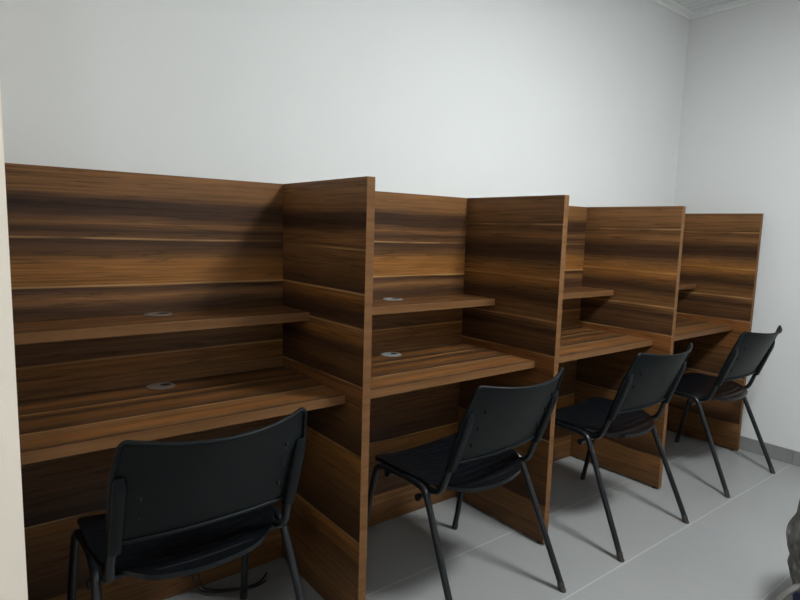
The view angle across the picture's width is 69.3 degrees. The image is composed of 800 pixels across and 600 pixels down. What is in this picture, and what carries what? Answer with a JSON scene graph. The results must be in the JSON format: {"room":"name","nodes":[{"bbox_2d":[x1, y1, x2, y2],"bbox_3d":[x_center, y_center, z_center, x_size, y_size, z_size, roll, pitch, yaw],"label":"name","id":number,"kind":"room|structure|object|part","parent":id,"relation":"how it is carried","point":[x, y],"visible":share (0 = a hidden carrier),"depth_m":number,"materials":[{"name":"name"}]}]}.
{"room":"study room","nodes":[
{"label":"study room","id":0,"kind":"room"},
{"bbox_2d":[0,88,27,599],"bbox_3d":[-1.585,-0.187,0.725,1.762,2.626,0.730,-4,9,-38],"label":"wall","id":1,"kind":"structure","parent":0,"point":[13,573],"depth_m":1.02,"materials":[{"name":"beige paint"}]},
{"bbox_2d":[0,0,689,206],"bbox_3d":[-0.401,-0.330,2.156,5.595,2.626,0.100,-4,9,-38],"label":"wall","id":2,"kind":"structure","parent":0,"point":[582,100],"depth_m":2.22,"materials":[{"name":"white paint"}]},
{"bbox_2d":[650,0,696,19],"bbox_3d":[-0.318,-1.609,1.939,5.393,0.027,0.048,-4,9,-38],"label":"trim","id":3,"kind":"structure","parent":2,"relation":"attached to","point":[670,5],"depth_m":3.45,"materials":[{"name":"white paint"}]},
{"bbox_2d":[164,430,799,599],"bbox_3d":[0.608,1.194,0.977,5.595,0.050,3.530,-4,9,-38],"label":"floor","id":4,"kind":"structure","parent":0,"point":[735,547],"depth_m":2.36,"materials":[{"name":"grey tile"}]},
{"bbox_2d":[67,407,306,599],"bbox_3d":[-0.554,0.657,1.537,0.549,0.822,0.593,-4,9,-38],"label":"chair","id":5,"kind":"object","parent":4,"relation":"on","point":[174,509],"visible":1,"depth_m":1.37,"materials":[{"name":"black plastic"}]},
{"bbox_3d":[-0.860,0.820,1.550,0.234,0.448,0.032,8,10,43],"label":"leg","id":6,"kind":"part","parent":5,"relation":"part of","materials":[{"name":"black paint"}]},
{"bbox_3d":[-0.691,0.853,1.333,0.026,0.450,0.328,-3,8,-32],"label":"leg","id":7,"kind":"part","parent":5,"relation":"part of","materials":[{"name":"black paint"}]},
{"bbox_3d":[-0.580,0.613,1.567,0.470,0.043,0.408,-4,9,-38],"label":"seat","id":8,"kind":"part","parent":5,"relation":"part of","materials":[{"name":"black plastic"}]},
{"bbox_3d":[-0.417,0.409,1.337,0.464,0.274,0.168,-4,9,-38],"label":"backrest","id":9,"kind":"part","parent":5,"relation":"part of","materials":[{"name":"black plastic"}]},
{"bbox_3d":[-0.477,0.795,1.845,0.032,0.448,0.234,-2,8,-29],"label":"leg","id":10,"kind":"part","parent":5,"relation":"part of","materials":[{"name":"black paint"}]},
{"bbox_3d":[-0.307,0.828,1.629,0.026,0.450,0.328,-5,10,-43],"label":"leg","id":11,"kind":"part","parent":5,"relation":"part of","materials":[{"name":"black paint"}]},
{"bbox_2d":[5,163,374,599],"bbox_3d":[-0.625,0.340,1.663,0.927,1.405,0.551,-4,9,-38],"label":"study carrel","id":12,"kind":"object","parent":4,"relation":"on","point":[146,307],"visible":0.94,"depth_m":1.77,"materials":[{"name":"brown wood"}]},
{"bbox_2d":[13,305,308,344],"bbox_3d":[-0.708,0.067,1.748,0.869,0.029,0.196,-4,9,-38],"label":"shelf","id":13,"kind":"object","parent":12,"relation":"attached to","point":[45,328],"depth_m":1.69,"materials":[{"name":"brown wood"}]},
{"bbox_3d":[-0.260,0.313,1.925,0.028,1.395,0.522,-4,9,-38],"label":"panel","id":14,"kind":"part","parent":12,"relation":"part of","materials":[{"name":"brown wood"}]},
{"bbox_2d":[191,572,266,592],"bbox_3d":[-0.586,0.756,1.988,0.275,0.499,0.068,-2,8,-26],"label":"power cable","id":15,"kind":"object","parent":4,"relation":"on","point":[210,590],"visible":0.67,"depth_m":2.00,"materials":[{"name":"black plastic"}]},
{"bbox_2d":[367,367,565,599],"bbox_3d":[0.227,0.618,2.034,0.549,0.822,0.593,-4,9,-40],"label":"chair","id":16,"kind":"object","parent":4,"relation":"on","point":[481,455],"visible":0.98,"depth_m":1.89,"materials":[{"name":"black paint"}]},
{"bbox_3d":[-0.078,0.783,2.035,0.234,0.448,0.032,8,9,41],"label":"leg","id":17,"kind":"part","parent":16,"relation":"part of","materials":[{"name":"black paint"}]},
{"bbox_3d":[0.101,0.815,1.825,0.026,0.450,0.328,-3,9,-35],"label":"leg","id":18,"kind":"part","parent":16,"relation":"part of","materials":[{"name":"black paint"}]},
{"bbox_3d":[0.200,0.575,2.063,0.470,0.043,0.408,-4,9,-40],"label":"seat","id":19,"kind":"part","parent":16,"relation":"part of","materials":[{"name":"black plastic"}]},
{"bbox_3d":[0.292,0.755,2.346,0.032,0.448,0.234,-3,8,-32],"label":"leg","id":20,"kind":"part","parent":16,"relation":"part of","materials":[{"name":"black paint"}]},
{"bbox_3d":[0.372,0.370,1.840,0.464,0.274,0.168,-4,9,-40],"label":"backrest","id":21,"kind":"part","parent":16,"relation":"part of","materials":[{"name":"black plastic"}]},
{"bbox_3d":[0.472,0.787,2.137,0.328,0.450,0.026,9,10,44],"label":"leg","id":22,"kind":"part","parent":16,"relation":"part of","materials":[{"name":"black paint"}]},
{"bbox_2d":[367,191,568,543],"bbox_3d":[0.098,0.292,2.220,0.898,1.405,0.551,-4,9,-38],"label":"study carrel","id":23,"kind":"object","parent":4,"relation":"on","point":[468,292],"visible":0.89,"depth_m":2.42,"materials":[{"name":"brown wood"}]},
{"bbox_3d":[-0.061,0.261,2.424,0.898,1.403,0.029,-4,9,-38],"label":"panel","id":24,"kind":"part","parent":23,"relation":"part of","materials":[{"name":"brown wood"}]},
{"bbox_2d":[372,294,494,314],"bbox_3d":[0.004,0.019,2.295,0.869,0.029,0.196,-4,9,-38],"label":"shelf","id":25,"kind":"object","parent":23,"relation":"attached to","point":[382,304],"depth_m":2.34,"materials":[{"name":"brown wood"}]},
{"bbox_3d":[0.451,0.266,2.473,0.028,1.395,0.522,-4,9,-38],"label":"panel","id":26,"kind":"part","parent":23,"relation":"part of","materials":[{"name":"brown wood"}]},
{"bbox_2d":[552,206,685,487],"bbox_3d":[0.809,0.245,2.767,0.898,1.405,0.551,-4,9,-38],"label":"study carrel","id":27,"kind":"object","parent":4,"relation":"on","point":[623,264],"visible":0.35,"depth_m":2.99,"materials":[{"name":"brown wood"}]},
{"bbox_3d":[0.650,0.214,2.972,0.898,1.403,0.029,-4,9,-38],"label":"panel","id":28,"kind":"part","parent":27,"relation":"part of","materials":[{"name":"brown wood"}]},
{"bbox_2d":[563,286,613,298],"bbox_3d":[0.715,-0.028,2.843,0.869,0.029,0.196,-4,9,-38],"label":"shelf","id":29,"kind":"object","parent":27,"relation":"attached to","point":[569,292],"depth_m":2.97,"materials":[{"name":"brown wood"}]},
{"bbox_2d":[555,343,692,561],"bbox_3d":[0.924,0.572,2.568,0.549,0.822,0.593,-4,9,-38],"label":"chair","id":30,"kind":"object","parent":4,"relation":"on","point":[650,380],"visible":0.92,"depth_m":2.40,"materials":[{"name":"black paint"}]},
{"bbox_3d":[0.619,0.736,2.582,0.234,0.448,0.032,8,10,43],"label":"leg","id":31,"kind":"part","parent":30,"relation":"part of","materials":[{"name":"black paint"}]},
{"bbox_3d":[1.002,0.710,2.877,0.032,0.448,0.234,-2,8,-29],"label":"leg","id":32,"kind":"part","parent":30,"relation":"part of","materials":[{"name":"black paint"}]},
{"bbox_3d":[0.786,0.769,2.364,0.051,0.450,0.326,-4,9,-38],"label":"leg","id":33,"kind":"part","parent":30,"relation":"part of","materials":[{"name":"black paint"}]},
{"bbox_3d":[0.899,0.529,2.598,0.470,0.043,0.408,-4,9,-38],"label":"seat","id":34,"kind":"part","parent":30,"relation":"part of","materials":[{"name":"black plastic"}]},
{"bbox_3d":[1.062,0.325,2.369,0.464,0.274,0.168,-4,9,-38],"label":"backrest","id":35,"kind":"part","parent":30,"relation":"part of","materials":[{"name":"black plastic"}]},
{"bbox_3d":[1.172,0.743,2.660,0.026,0.450,0.328,-5,10,-43],"label":"leg","id":36,"kind":"part","parent":30,"relation":"part of","materials":[{"name":"black paint"}]},
{"bbox_2d":[666,213,763,450],"bbox_3d":[1.520,0.198,3.315,0.898,1.405,0.551,-4,9,-38],"label":"study carrel","id":37,"kind":"object","parent":4,"relation":"on","point":[720,257],"visible":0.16,"depth_m":3.48,"materials":[{"name":"brown wood"}]},
{"bbox_2d":[679,282,695,289],"bbox_3d":[1.426,-0.074,3.390,0.869,0.029,0.196,-4,9,-38],"label":"shelf","id":38,"kind":"object","parent":37,"relation":"attached to","point":[682,285],"depth_m":3.54,"materials":[{"name":"brown wood"}]},
{"bbox_2d":[673,325,781,497],"bbox_3d":[1.680,0.522,3.150,0.549,0.822,0.593,-3,9,-36],"label":"chair","id":39,"kind":"object","parent":4,"relation":"on","point":[751,351],"visible":0.78,"depth_m":2.98,"materials":[{"name":"black paint"}]},
{"bbox_3d":[1.765,0.661,3.456,0.032,0.448,0.234,-2,8,-28],"label":"leg","id":40,"kind":"part","parent":39,"relation":"part of","materials":[{"name":"black paint"}]},
{"bbox_3d":[1.536,0.718,2.948,0.051,0.450,0.326,-3,9,-36],"label":"leg","id":41,"kind":"part","parent":39,"relation":"part of","materials":[{"name":"black paint"}]},
{"bbox_3d":[1.655,0.479,3.180,0.470,0.043,0.408,-3,9,-36],"label":"seat","id":42,"kind":"part","parent":39,"relation":"part of","materials":[{"name":"black plastic"}]},
{"bbox_3d":[1.813,0.275,2.947,0.464,0.274,0.168,-3,9,-36],"label":"backrest","id":43,"kind":"part","parent":39,"relation":"part of","materials":[{"name":"black plastic"}]},
{"bbox_3d":[1.929,0.694,3.235,0.026,0.450,0.328,-5,9,-41],"label":"leg","id":44,"kind":"part","parent":39,"relation":"part of","materials":[{"name":"black paint"}]},
{"bbox_2d":[775,500,799,599],"bbox_3d":[1.518,0.813,1.831,0.513,0.551,0.515,-4,9,-38],"label":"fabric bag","id":45,"kind":"object","parent":4,"relation":"on","point":[793,527],"visible":1,"depth_m":1.89,"materials":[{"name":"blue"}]},
{"bbox_2d":[672,0,735,11],"bbox_3d":[0.685,-1.460,0.648,5.595,0.050,3.530,-4,9,-38],"label":"ceiling","id":46,"kind":"structure","parent":0,"point":[693,5],"depth_m":3.41,"materials":[{"name":"white paint"}]},
{"bbox_2d":[674,0,799,451],"bbox_3d":[2.821,-0.277,2.486,0.100,2.626,3.330,-4,9,-38],"label":"wall","id":47,"kind":"structure","parent":0,"point":[739,149],"depth_m":3.35,"materials":[{"name":"white paint"}]},
{"bbox_2d":[691,0,763,19],"bbox_3d":[2.803,-1.560,2.278,0.048,0.027,3.318,-4,9,-38],"label":"trim","id":48,"kind":"structure","parent":47,"relation":"attached to","point":[738,3],"depth_m":3.42,"materials":[{"name":"white paint"}]},
{"bbox_2d":[739,435,799,466],"bbox_3d":[2.741,0.988,2.609,0.008,0.082,3.306,-4,9,-38],"label":"baseboard","id":49,"kind":"structure","parent":47,"relation":"attached to","point":[775,452],"depth_m":3.35,"materials":[{"name":"grey ceramic"}]}
]}

